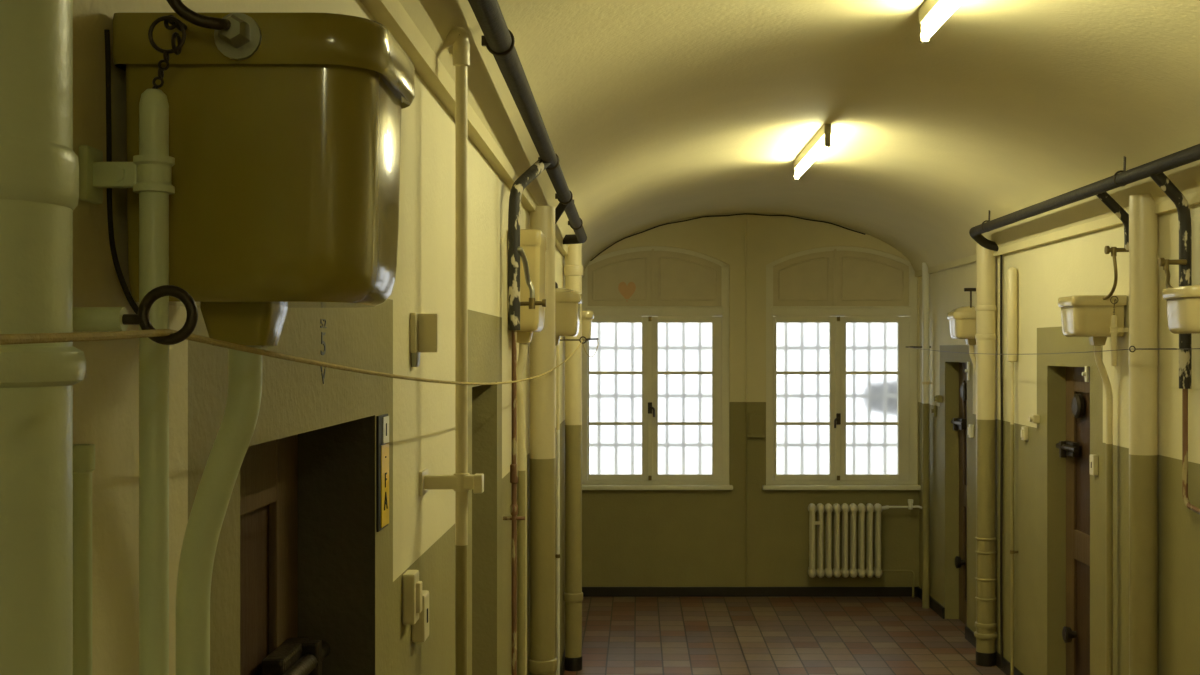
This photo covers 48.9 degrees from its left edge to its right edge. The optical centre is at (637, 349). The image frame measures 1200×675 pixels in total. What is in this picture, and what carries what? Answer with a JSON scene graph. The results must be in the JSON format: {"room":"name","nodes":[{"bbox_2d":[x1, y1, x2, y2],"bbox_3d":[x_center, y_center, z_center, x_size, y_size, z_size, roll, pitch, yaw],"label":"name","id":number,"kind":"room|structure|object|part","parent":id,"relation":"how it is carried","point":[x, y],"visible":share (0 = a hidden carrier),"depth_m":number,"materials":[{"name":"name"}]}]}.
{"room":"prison interior","nodes":[
{"label":"prison interior","id":0,"kind":"room"},
{"bbox_2d":[73,0,564,674],"bbox_3d":[-0.600,0.492,2.500,0.321,2.750,15.000,0,0,0],"label":"wall","id":1,"kind":"structure","parent":0,"point":[350,573],"depth_m":2.21,"materials":[{"name":"beige paint"}]},
{"bbox_2d":[0,0,85,674],"bbox_3d":[-0.385,0.657,0.772,0.115,2.420,0.115,0,0,30],"label":"pipe","id":2,"kind":"object","parent":1,"relation":"attached to","point":[39,164],"visible":1,"depth_m":0.75,"materials":[{"name":"beige metal"}]},
{"bbox_2d":[79,16,185,674],"bbox_3d":[-0.399,0.801,1.052,0.082,2.132,0.032,0,0,0],"label":"tube","id":3,"kind":"object","parent":1,"relation":"attached to","point":[149,175],"visible":1,"depth_m":1.04,"materials":[{"name":"white paint"}]},
{"bbox_3d":[-0.380,-0.220,1.050,0.014,0.036,0.009,0,0,14],"label":"chain","id":4,"kind":"part","parent":3,"relation":"part of","materials":[{"name":"metal"}]},
{"bbox_2d":[73,285,197,344],"bbox_3d":[-0.370,-0.024,0.900,0.140,0.041,0.017,0,0,0],"label":"bolt","id":5,"kind":"object","parent":1,"relation":"attached to","point":[85,319],"visible":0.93,"depth_m":0.90,"materials":[{"name":"white paint"}]},
{"bbox_2d":[112,0,414,674],"bbox_3d":[-0.324,0.699,1.168,0.220,2.336,0.286,0,0,0],"label":"toilet cistern","id":6,"kind":"object","parent":1,"relation":"attached to","point":[285,127],"visible":0.98,"depth_m":1.10,"materials":[{"name":"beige ceramic"}]},
{"bbox_2d":[104,29,138,313],"bbox_3d":[-0.396,-0.139,1.028,0.010,0.240,0.104,0,0,-37],"label":"cord","id":7,"kind":"object","parent":6,"relation":"hanging from","point":[123,284],"visible":0.76,"depth_m":1.06,"materials":[{"name":"black rubber"}]},
{"bbox_3d":[-0.374,-0.262,1.071,0.012,0.012,0.032,0,0,0],"label":"flush lever","id":8,"kind":"part","parent":6,"relation":"part of","materials":[{"name":"metal"}]},
{"bbox_2d":[200,304,287,347],"bbox_3d":[-0.356,-0.021,1.198,0.064,0.039,0.064,0,0,0],"label":"outlet","id":9,"kind":"object","parent":6,"relation":"attached to","point":[250,325],"depth_m":1.17,"materials":[{"name":"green ceramic"}]},
{"bbox_3d":[-0.324,-0.258,1.198,0.220,0.044,0.226,0,0,0],"label":"lid","id":10,"kind":"part","parent":6,"relation":"part of","materials":[{"name":"green ceramic"}]},
{"bbox_3d":[-0.327,-0.141,1.198,0.203,0.201,0.204,0,0,0],"label":"tank","id":11,"kind":"part","parent":6,"relation":"part of","materials":[{"name":"green ceramic"}]},
{"bbox_2d":[240,434,330,674],"bbox_3d":[-0.569,0.988,1.835,0.119,1.758,0.750,0,0,0],"label":"door","id":12,"kind":"structure","parent":1,"relation":"in","point":[270,644],"depth_m":2.06,"materials":[{"name":"brown wood"}]},
{"bbox_2d":[376,414,388,531],"bbox_3d":[-0.437,0.208,2.262,0.007,0.195,0.086,0,0,0],"label":"door sign","id":13,"kind":"object","parent":1,"relation":"attached to","point":[382,421],"visible":1,"depth_m":2.25,"materials":[{"name":"yellow"}]},
{"bbox_3d":[-0.435,0.232,2.272,0.002,0.140,0.066,0,0,0],"label":"yellow plate","id":14,"kind":"part","parent":13,"relation":"part of","materials":[{"name":"yellow metal"}]},
{"bbox_3d":[-0.435,0.138,2.280,0.002,0.046,0.050,0,0,0],"label":"white plate","id":15,"kind":"part","parent":13,"relation":"part of","materials":[{"name":"white metal"}]},
{"bbox_2d":[402,570,421,624],"bbox_3d":[-0.424,0.465,2.487,0.032,0.095,0.055,0,0,0],"label":"light switch","id":16,"kind":"object","parent":1,"relation":"attached to","point":[411,585],"visible":1,"depth_m":2.46,"materials":[{"name":"beige plastic"}]},
{"bbox_2d":[412,590,428,641],"bbox_3d":[-0.426,0.522,2.593,0.028,0.092,0.060,0,0,0],"label":"switch","id":17,"kind":"object","parent":1,"relation":"attached to","point":[420,629],"visible":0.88,"depth_m":2.56,"materials":[{"name":"beige plastic"}]},
{"bbox_2d":[410,313,437,366],"bbox_3d":[-0.415,-0.020,2.570,0.050,0.105,0.056,0,0,0],"label":"wall box","id":18,"kind":"object","parent":1,"relation":"attached to","point":[423,326],"visible":1,"depth_m":2.56,"materials":[{"name":"beige metal"}]},
{"bbox_2d":[419,27,483,674],"bbox_3d":[-0.379,0.604,2.690,0.126,2.525,0.080,0,0,0],"label":"conduit","id":19,"kind":"object","parent":1,"relation":"attached to","point":[461,481],"visible":0.97,"depth_m":2.68,"materials":[{"name":"beige metal"}]},
{"bbox_2d":[453,40,469,66],"bbox_3d":[-0.360,-0.605,2.690,0.035,0.055,0.035,0,0,0],"label":"socket","id":20,"kind":"object","parent":19,"relation":"attached to","point":[461,48],"depth_m":2.68,"materials":[{"name":"beige paint"}]},
{"bbox_2d":[468,0,586,674],"bbox_3d":[-0.354,0.557,2.118,0.173,2.579,10.136,0,0,0],"label":"pipe","id":21,"kind":"object","parent":1,"relation":"attached to","point":[497,38],"visible":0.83,"depth_m":4.20,"materials":[{"name":"metal"}]},
{"bbox_2d":[503,516,524,519],"bbox_3d":[-0.395,0.537,4.210,0.070,0.012,0.012,0,0,0],"label":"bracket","id":22,"kind":"object","parent":21,"relation":"on","point":[504,517],"depth_m":4.20,"materials":[{"name":"brown metal"}]},
{"bbox_2d":[511,229,546,674],"bbox_3d":[-0.380,0.731,4.570,0.109,2.272,0.300,0,0,0],"label":"toilet cistern","id":23,"kind":"object","parent":1,"relation":"attached to","point":[533,242],"visible":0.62,"depth_m":4.55,"materials":[{"name":"yellow plastic"}]},
{"bbox_2d":[517,332,532,342],"bbox_3d":[-0.398,-0.043,4.570,0.064,0.039,0.064,0,0,0],"label":"outlet","id":24,"kind":"object","parent":23,"relation":"attached to","point":[522,337],"depth_m":4.54,"materials":[{"name":"yellow plastic"}]},
{"bbox_3d":[-0.379,-0.210,4.570,0.099,0.294,0.292,0,0,0],"label":"tank","id":25,"kind":"part","parent":23,"relation":"part of","materials":[{"name":"yellow plastic"}]},
{"bbox_3d":[-0.380,-0.378,4.570,0.109,0.054,0.300,0,0,0],"label":"lid","id":26,"kind":"part","parent":23,"relation":"part of","materials":[{"name":"beige ceramic"}]},
{"bbox_2d":[528,206,556,674],"bbox_3d":[-0.384,0.647,5.300,0.119,2.440,0.119,0,0,28],"label":"pipe","id":27,"kind":"object","parent":1,"relation":"attached to","point":[542,660],"visible":0.95,"depth_m":5.26,"materials":[{"name":"beige metal"}]},
{"bbox_2d":[555,340,559,674],"bbox_3d":[-0.423,0.892,6.900,0.035,1.950,0.026,0,0,0],"label":"pipe","id":28,"kind":"object","parent":1,"relation":"attached to","point":[557,555],"visible":0.88,"depth_m":6.89,"materials":[{"name":"beige metal"}]},
{"bbox_2d":[560,649,564,674],"bbox_3d":[-0.433,1.828,2.500,0.014,0.078,15.000,0,0,0],"label":"baseboard","id":29,"kind":"structure","parent":1,"relation":"attached to","point":[562,667],"depth_m":7.55,"materials":[{"name":"black paint"}]},
{"bbox_2d":[555,288,582,356],"bbox_3d":[-0.337,0.802,5.645,0.194,2.130,0.290,0,0,0],"label":"toilet cistern","id":30,"kind":"object","parent":1,"relation":"attached to","point":[567,301],"visible":0.31,"depth_m":5.51,"materials":[{"name":"beige ceramic"}]},
{"bbox_2d":[555,336,559,345],"bbox_3d":[-0.366,-0.038,5.645,0.064,0.039,0.064,0,0,0],"label":"outlet","id":31,"kind":"object","parent":30,"relation":"attached to","point":[557,338],"depth_m":5.62,"materials":[{"name":"beige ceramic"}]},
{"bbox_3d":[-0.340,-0.132,5.645,0.177,0.147,0.268,0,0,0],"label":"tank","id":32,"kind":"part","parent":30,"relation":"part of","materials":[{"name":"beige ceramic"}]},
{"bbox_3d":[-0.337,-0.231,5.645,0.194,0.064,0.290,0,0,0],"label":"lid","id":33,"kind":"part","parent":30,"relation":"part of","materials":[{"name":"beige ceramic"}]},
{"bbox_2d":[563,243,582,670],"bbox_3d":[-0.378,0.617,7.720,0.115,2.500,0.115,0,0,28],"label":"pipe","id":34,"kind":"object","parent":1,"relation":"attached to","point":[573,268],"visible":0.96,"depth_m":7.68,"materials":[{"name":"beige metal"}]},
{"bbox_2d":[560,336,598,356],"bbox_3d":[-0.329,-0.018,7.250,0.223,0.115,0.010,0,0,0],"label":"lever","id":35,"kind":"object","parent":1,"relation":"attached to","point":[586,339],"visible":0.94,"depth_m":7.25,"materials":[{"name":"metal"}]},
{"bbox_2d":[0,329,582,384],"bbox_3d":[-0.302,0.014,3.905,0.041,0.142,6.690,0,0,0],"label":"rope","id":36,"kind":"object","parent":35,"relation":"hanging from","point":[5,339],"visible":1,"depth_m":0.93,"materials":[{"name":"beige fabric"}]},
{"bbox_2d":[582,311,593,340],"bbox_3d":[-0.349,0.817,7.920,0.169,2.100,0.240,0,0,0],"label":"toilet cistern","id":37,"kind":"object","parent":1,"relation":"attached to","point":[587,316],"visible":0.2,"depth_m":7.82,"materials":[{"name":"beige ceramic"}]},
{"bbox_3d":[-0.352,-0.124,7.920,0.152,0.142,0.218,0,0,0],"label":"tank","id":38,"kind":"part","parent":37,"relation":"part of","materials":[{"name":"beige ceramic"}]},
{"bbox_3d":[-0.349,-0.211,7.920,0.169,0.044,0.240,0,0,0],"label":"lid","id":39,"kind":"part","parent":37,"relation":"part of","materials":[{"name":"beige ceramic"}]},
{"bbox_2d":[582,213,918,586],"bbox_3d":[0.845,0.317,10.160,3.210,3.100,0.320,0,0,0],"label":"wall","id":40,"kind":"structure","parent":0,"point":[631,538],"depth_m":10.00,"materials":[{"name":"beige paint"}]},
{"bbox_2d":[582,246,732,489],"bbox_3d":[0.122,0.134,10.025,1.191,1.847,0.160,0,0,0],"label":"window","id":41,"kind":"structure","parent":40,"relation":"in","point":[655,385],"depth_m":10.05,"materials":[{"name":"paint"}]},
{"bbox_3d":[-0.170,0.369,10.053,0.408,1.161,0.004,0,0,0],"label":"pane","id":42,"kind":"part","parent":41,"relation":"part of","materials":[{"name":"white glass"}]},
{"bbox_3d":[-0.139,-0.545,10.066,0.493,0.424,0.037,0,0,0],"label":"arched panel","id":43,"kind":"part","parent":41,"relation":"part of","materials":[{"name":"paint"}]},
{"bbox_2d":[618,282,635,300],"bbox_3d":[-0.083,-0.441,10.053,0.134,0.159,0.004,0,0,0],"label":"decal","id":44,"kind":"object","parent":41,"relation":"attached to","point":[627,291],"visible":1,"depth_m":10.05},
{"bbox_3d":[0.102,0.452,9.992,0.054,0.110,0.045,0,0,0],"label":"handle","id":45,"kind":"part","parent":41,"relation":"part of","materials":[{"name":"metal"}]},
{"bbox_3d":[0.122,1.040,9.991,1.191,0.035,0.092,0,0,0],"label":"sill","id":46,"kind":"part","parent":41,"relation":"part of","materials":[{"name":"paint"}]},
{"bbox_3d":[0.358,0.369,10.053,0.419,1.161,0.004,0,0,0],"label":"pane","id":47,"kind":"part","parent":41,"relation":"part of","materials":[{"name":"white glass"}]},
{"bbox_3d":[0.377,-0.545,10.066,0.516,0.424,0.037,0,0,0],"label":"arched panel","id":48,"kind":"part","parent":41,"relation":"part of","materials":[{"name":"paint"}]},
{"bbox_2d":[590,213,864,260],"bbox_3d":[0.679,-0.852,9.988,2.084,0.364,0.008,0,0,0],"label":"cable","id":49,"kind":"object","parent":40,"relation":"attached to","point":[743,213],"visible":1,"depth_m":9.98,"materials":[{"name":"black rubber"}]},
{"bbox_2d":[745,219,746,586],"bbox_3d":[0.818,0.400,9.991,0.016,2.785,0.016,0,0,0],"label":"conduit","id":50,"kind":"object","parent":40,"relation":"attached to","point":[745,219],"visible":1,"depth_m":9.98,"materials":[{"name":"beige paint"}]},
{"bbox_2d":[582,587,917,596],"bbox_3d":[0.845,1.830,9.993,2.542,0.074,0.014,0,0,0],"label":"baseboard","id":51,"kind":"structure","parent":40,"relation":"attached to","point":[587,591],"depth_m":9.99,"materials":[{"name":"black paint"}]},
{"bbox_2d":[747,413,764,437],"bbox_3d":[0.892,0.569,9.977,0.126,0.184,0.045,0,0,0],"label":"wall box","id":52,"kind":"object","parent":40,"relation":"attached to","point":[756,420],"visible":1,"depth_m":9.97,"materials":[{"name":"green paint"}]},
{"bbox_2d":[762,246,920,489],"bbox_3d":[1.543,0.134,10.025,1.206,1.847,0.160,0,0,0],"label":"window","id":53,"kind":"structure","parent":40,"relation":"in","point":[841,373],"depth_m":10.05,"materials":[{"name":"paint"}]},
{"bbox_3d":[1.256,0.369,10.053,0.411,1.161,0.004,0,0,0],"label":"pane","id":54,"kind":"part","parent":53,"relation":"part of","materials":[{"name":"white glass"}]},
{"bbox_3d":[1.261,-0.545,10.066,0.466,0.422,0.037,0,0,0],"label":"arched panel","id":55,"kind":"part","parent":53,"relation":"part of","materials":[{"name":"paint"}]},
{"bbox_3d":[1.509,0.535,9.992,0.054,0.110,0.045,0,0,0],"label":"handle","id":56,"kind":"part","parent":53,"relation":"part of","materials":[{"name":"metal"}]},
{"bbox_3d":[1.543,1.040,9.991,1.206,0.035,0.092,0,0,0],"label":"sill","id":57,"kind":"part","parent":53,"relation":"part of","materials":[{"name":"paint"}]},
{"bbox_3d":[1.780,0.369,10.053,0.402,1.161,0.004,0,0,0],"label":"pane","id":58,"kind":"part","parent":53,"relation":"part of","materials":[{"name":"white glass"}]},
{"bbox_3d":[1.785,-0.545,10.066,0.557,0.424,0.037,0,0,0],"label":"arched panel","id":59,"kind":"part","parent":53,"relation":"part of","materials":[{"name":"paint"}]},
{"bbox_2d":[808,499,921,597],"bbox_3d":[1.714,1.486,9.860,0.890,0.732,0.324,0,0,17],"label":"radiator","id":60,"kind":"object","parent":40,"relation":"attached to","point":[870,571],"visible":1,"depth_m":9.83,"materials":[{"name":"metal"}]},
{"bbox_3d":[1.334,1.287,9.820,0.060,0.024,0.008,0,0,0],"label":"tag plate","id":61,"kind":"part","parent":60,"relation":"part of","materials":[{"name":"metal"}]},
{"bbox_2d":[360,0,1199,276],"bbox_3d":[0.845,-0.918,2.500,3.170,0.730,15.000,0,0,0],"label":"ceiling","id":62,"kind":"structure","parent":0,"point":[653,112],"depth_m":4.93,"materials":[{"name":"paint"}]},
{"bbox_2d":[794,124,830,179],"bbox_3d":[0.870,-0.986,6.650,0.032,0.107,1.200,0,0,0],"label":"lamp","id":63,"kind":"object","parent":62,"relation":"attached to","point":[821,140],"visible":1,"depth_m":6.50,"materials":[{"name":"beige plastic"}]},
{"bbox_2d":[919,0,963,42],"bbox_3d":[0.870,-0.986,3.420,0.032,0.107,1.200,0,0,0],"label":"lamp","id":64,"kind":"object","parent":62,"relation":"attached to","point":[930,19],"visible":1,"depth_m":3.86,"materials":[{"name":"beige plastic"}]},
{"bbox_2d":[564,597,1005,674],"bbox_3d":[0.845,1.967,2.560,3.210,0.200,15.520,0,0,0],"label":"floor","id":65,"kind":"structure","parent":0,"point":[621,635],"depth_m":8.60,"materials":[{"name":"tile"}]},
{"bbox_2d":[73,444,94,674],"bbox_3d":[-0.414,0.969,0.980,0.021,1.796,0.021,0,0,0],"label":"pipe","id":66,"kind":"object","parent":65,"relation":"on","point":[83,454],"visible":0.68,"depth_m":0.97,"materials":[{"name":"beige metal"}]},
{"bbox_2d":[526,452,526,674],"bbox_3d":[-0.410,1.117,4.750,0.020,1.500,0.020,0,0,0],"label":"pipe","id":67,"kind":"object","parent":65,"relation":"on","point":[526,452],"visible":0.24,"depth_m":4.75,"materials":[{"name":"beige metal"}]},
{"bbox_2d":[919,204,1199,674],"bbox_3d":[2.290,0.492,2.500,0.320,2.750,15.000,0,0,0],"label":"wall","id":68,"kind":"structure","parent":0,"point":[1077,265],"depth_m":6.87,"materials":[{"name":"beige paint"}]},
{"bbox_2d":[906,346,930,347],"bbox_3d":[2.037,-0.022,9.600,0.185,0.012,0.038,0,0,0],"label":"bolt","id":69,"kind":"object","parent":68,"relation":"attached to","point":[906,346],"visible":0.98,"depth_m":9.60,"materials":[{"name":"metal"}]},
{"bbox_2d":[922,262,931,607],"bbox_3d":[2.092,0.617,9.560,0.075,2.500,0.060,0,0,0],"label":"pipe","id":70,"kind":"object","parent":68,"relation":"attached to","point":[926,382],"visible":0.98,"depth_m":9.54,"materials":[{"name":"metal"}]},
{"bbox_2d":[931,405,936,416],"bbox_3d":[2.112,0.436,9.435,0.035,0.080,0.050,0,0,0],"label":"wall box","id":71,"kind":"object","parent":68,"relation":"attached to","point":[934,410],"depth_m":9.41,"materials":[{"name":"green paint"}]},
{"bbox_2d":[934,395,941,402],"bbox_3d":[2.105,0.344,9.264,0.050,0.050,0.060,0,0,0],"label":"wall box","id":72,"kind":"object","parent":68,"relation":"attached to","point":[938,398],"depth_m":9.24,"materials":[{"name":"green paint"}]},
{"bbox_2d":[951,362,966,624],"bbox_3d":[2.225,0.975,8.855,0.119,1.785,0.610,0,0,0],"label":"door","id":73,"kind":"structure","parent":68,"relation":"in","point":[960,423],"depth_m":9.03,"materials":[{"name":"brown wood"}]},
{"bbox_3d":[2.196,1.447,9.000,0.060,0.084,0.083,0,0,0],"label":"bolt knob","id":74,"kind":"part","parent":73,"relation":"part of","materials":[{"name":"metal"}]},
{"bbox_2d":[947,288,975,376],"bbox_3d":[2.022,0.744,8.120,0.204,2.246,0.240,0,0,0],"label":"toilet cistern","id":75,"kind":"object","parent":68,"relation":"attached to","point":[962,320],"visible":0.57,"depth_m":8.03,"materials":[{"name":"beige ceramic"}]},
{"bbox_3d":[2.022,-0.229,8.120,0.204,0.079,0.240,0,0,0],"label":"lid","id":76,"kind":"part","parent":75,"relation":"part of","materials":[{"name":"beige ceramic"}]},
{"bbox_3d":[2.025,-0.133,8.120,0.187,0.130,0.218,0,0,0],"label":"tank","id":77,"kind":"part","parent":75,"relation":"part of","materials":[{"name":"beige ceramic"}]},
{"bbox_2d":[965,339,975,344],"bbox_3d":[2.052,-0.049,8.120,0.064,0.039,0.064,0,0,0],"label":"outlet","id":78,"kind":"object","parent":75,"relation":"attached to","point":[969,341],"depth_m":8.09,"materials":[{"name":"beige ceramic"}]},
{"bbox_2d":[965,362,969,379],"bbox_3d":[2.118,0.135,8.494,0.025,0.120,0.035,0,0,0],"label":"tag","id":79,"kind":"object","parent":68,"relation":"attached to","point":[967,370],"visible":1,"depth_m":8.48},
{"bbox_2d":[917,586,1023,674],"bbox_3d":[2.123,1.828,2.500,0.014,0.078,15.000,0,0,0],"label":"baseboard","id":80,"kind":"structure","parent":68,"relation":"attached to","point":[935,606],"depth_m":8.40,"materials":[{"name":"black paint"}]},
{"bbox_2d":[968,424,972,437],"bbox_3d":[2.115,0.515,8.400,0.030,0.085,0.050,0,0,0],"label":"light switch","id":81,"kind":"object","parent":68,"relation":"attached to","point":[970,426],"visible":1,"depth_m":8.38,"materials":[{"name":"beige plastic"}]},
{"bbox_2d":[974,243,997,666],"bbox_3d":[2.066,0.617,7.840,0.136,2.500,0.136,0,0,30],"label":"pipe","id":82,"kind":"object","parent":68,"relation":"attached to","point":[985,633],"visible":1,"depth_m":7.79,"materials":[{"name":"beige metal"}]},
{"bbox_2d":[1000,255,1002,667],"bbox_3d":[2.115,0.637,7.680,0.015,2.420,0.029,0,0,0],"label":"pipe","id":83,"kind":"object","parent":68,"relation":"attached to","point":[1001,256],"visible":0.99,"depth_m":7.68,"materials":[{"name":"metal"}]},
{"bbox_2d":[1007,267,1017,674],"bbox_3d":[2.099,0.702,7.400,0.061,2.330,0.058,0,0,0],"label":"pipe","id":84,"kind":"object","parent":68,"relation":"attached to","point":[1012,273],"visible":1,"depth_m":7.39,"materials":[{"name":"beige metal"}]},
{"bbox_2d":[1021,426,1027,440],"bbox_3d":[2.114,0.457,7.228,0.032,0.075,0.055,0,0,0],"label":"light switch","id":85,"kind":"object","parent":68,"relation":"attached to","point":[1024,430],"visible":1,"depth_m":7.20,"materials":[{"name":"beige plastic"}]},
{"bbox_2d":[1028,415,1039,422],"bbox_3d":[2.105,0.367,7.019,0.050,0.045,0.050,0,0,0],"label":"wall box","id":86,"kind":"object","parent":68,"relation":"attached to","point":[1033,418],"depth_m":6.99,"materials":[{"name":"beige paint"}]},
{"bbox_2d":[910,347,1199,354],"bbox_3d":[2.042,-0.008,6.300,0.177,0.064,6.601,0,0,0],"label":"wire","id":87,"kind":"object","parent":68,"relation":"attached to","point":[910,347],"visible":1,"depth_m":5.91,"materials":[{"name":"metal"}]},
{"bbox_2d":[1056,366,1089,674],"bbox_3d":[2.225,0.975,6.545,0.119,1.785,0.650,0,0,0],"label":"door","id":88,"kind":"structure","parent":68,"relation":"in","point":[1076,447],"depth_m":6.71,"materials":[{"name":"brown wood"}]},
{"bbox_3d":[2.196,1.447,6.710,0.060,0.084,0.083,0,0,0],"label":"bolt knob","id":89,"kind":"part","parent":88,"relation":"part of","materials":[{"name":"metal"}]},
{"bbox_2d":[969,144,1199,514],"bbox_3d":[2.016,-0.044,2.388,0.238,1.463,10.676,0,0,0],"label":"pipe","id":90,"kind":"object","parent":68,"relation":"attached to","point":[1154,169],"visible":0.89,"depth_m":5.02,"materials":[{"name":"metal"}]},
{"bbox_2d":[1104,246,1128,256],"bbox_3d":[2.044,-0.420,5.610,0.112,0.045,0.036,0,0,0],"label":"tap","id":91,"kind":"object","parent":90,"relation":"on","point":[1113,250],"depth_m":5.60,"materials":[{"name":"gold metal"}]},
{"bbox_2d":[1158,258,1186,269],"bbox_3d":[2.025,-0.327,5.000,0.100,0.047,0.034,0,0,0],"label":"tap","id":92,"kind":"object","parent":90,"relation":"on","point":[1182,262],"depth_m":4.99,"materials":[{"name":"gold metal"}]},
{"bbox_2d":[1082,366,1088,381],"bbox_3d":[2.116,0.114,6.248,0.027,0.075,0.030,0,0,0],"label":"tag","id":93,"kind":"object","parent":68,"relation":"attached to","point":[1086,373],"visible":1,"depth_m":6.23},
{"bbox_2d":[1058,295,1126,674],"bbox_3d":[2.010,0.815,5.865,0.229,2.105,0.270,0,0,0],"label":"toilet cistern","id":94,"kind":"object","parent":68,"relation":"attached to","point":[1089,316],"visible":0.98,"depth_m":5.85,"materials":[{"name":"beige ceramic"}]},
{"bbox_3d":[2.012,-0.129,5.865,0.212,0.142,0.248,0,0,0],"label":"tank","id":95,"kind":"part","parent":94,"relation":"part of","materials":[{"name":"beige ceramic"}]},
{"bbox_3d":[2.010,-0.216,5.865,0.229,0.044,0.270,0,0,0],"label":"lid","id":96,"kind":"part","parent":94,"relation":"part of","materials":[{"name":"beige ceramic"}]},
{"bbox_2d":[1089,337,1106,345],"bbox_3d":[2.043,-0.038,5.865,0.064,0.039,0.064,0,0,0],"label":"outlet","id":97,"kind":"object","parent":94,"relation":"attached to","point":[1094,341],"depth_m":5.84,"materials":[{"name":"beige ceramic"}]},
{"bbox_2d":[1090,454,1097,475],"bbox_3d":[2.117,0.534,6.132,0.026,0.095,0.055,0,0,0],"label":"light switch","id":98,"kind":"object","parent":68,"relation":"attached to","point":[1093,458],"visible":1,"depth_m":6.11,"materials":[{"name":"beige plastic"}]},
{"bbox_2d":[1110,296,1128,365],"bbox_3d":[2.082,-0.082,5.690,0.096,0.302,0.035,0,0,0],"label":"tube","id":99,"kind":"object","parent":68,"relation":"attached to","point":[1114,329],"visible":0.94,"depth_m":5.68,"materials":[{"name":"beige paint"}]},
{"bbox_2d":[1128,194,1157,674],"bbox_3d":[2.067,0.617,5.400,0.126,2.500,0.126,0,0,45],"label":"pipe","id":100,"kind":"object","parent":68,"relation":"attached to","point":[1143,220],"visible":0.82,"depth_m":5.35,"materials":[{"name":"beige metal"}]},
{"bbox_2d":[1129,346,1176,351],"bbox_3d":[2.036,-0.004,5.220,0.188,0.027,0.006,0,0,0],"label":"bolt","id":101,"kind":"object","parent":68,"relation":"attached to","point":[1130,346],"visible":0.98,"depth_m":5.22,"materials":[{"name":"metal"}]},
{"bbox_2d":[1162,285,1199,333],"bbox_3d":[2.010,0.822,4.675,0.229,2.090,0.270,0,0,0],"label":"toilet cistern","id":102,"kind":"object","parent":68,"relation":"attached to","point":[1183,302],"visible":1,"depth_m":4.62,"materials":[{"name":"beige ceramic"}]},
{"bbox_3d":[2.010,-0.203,4.675,0.229,0.039,0.270,0,0,0],"label":"lid","id":103,"kind":"part","parent":102,"relation":"part of","materials":[{"name":"beige ceramic"}]},
{"bbox_3d":[2.012,-0.124,4.675,0.212,0.132,0.248,0,0,0],"label":"tank","id":104,"kind":"part","parent":102,"relation":"part of","materials":[{"name":"beige ceramic"}]}
]}

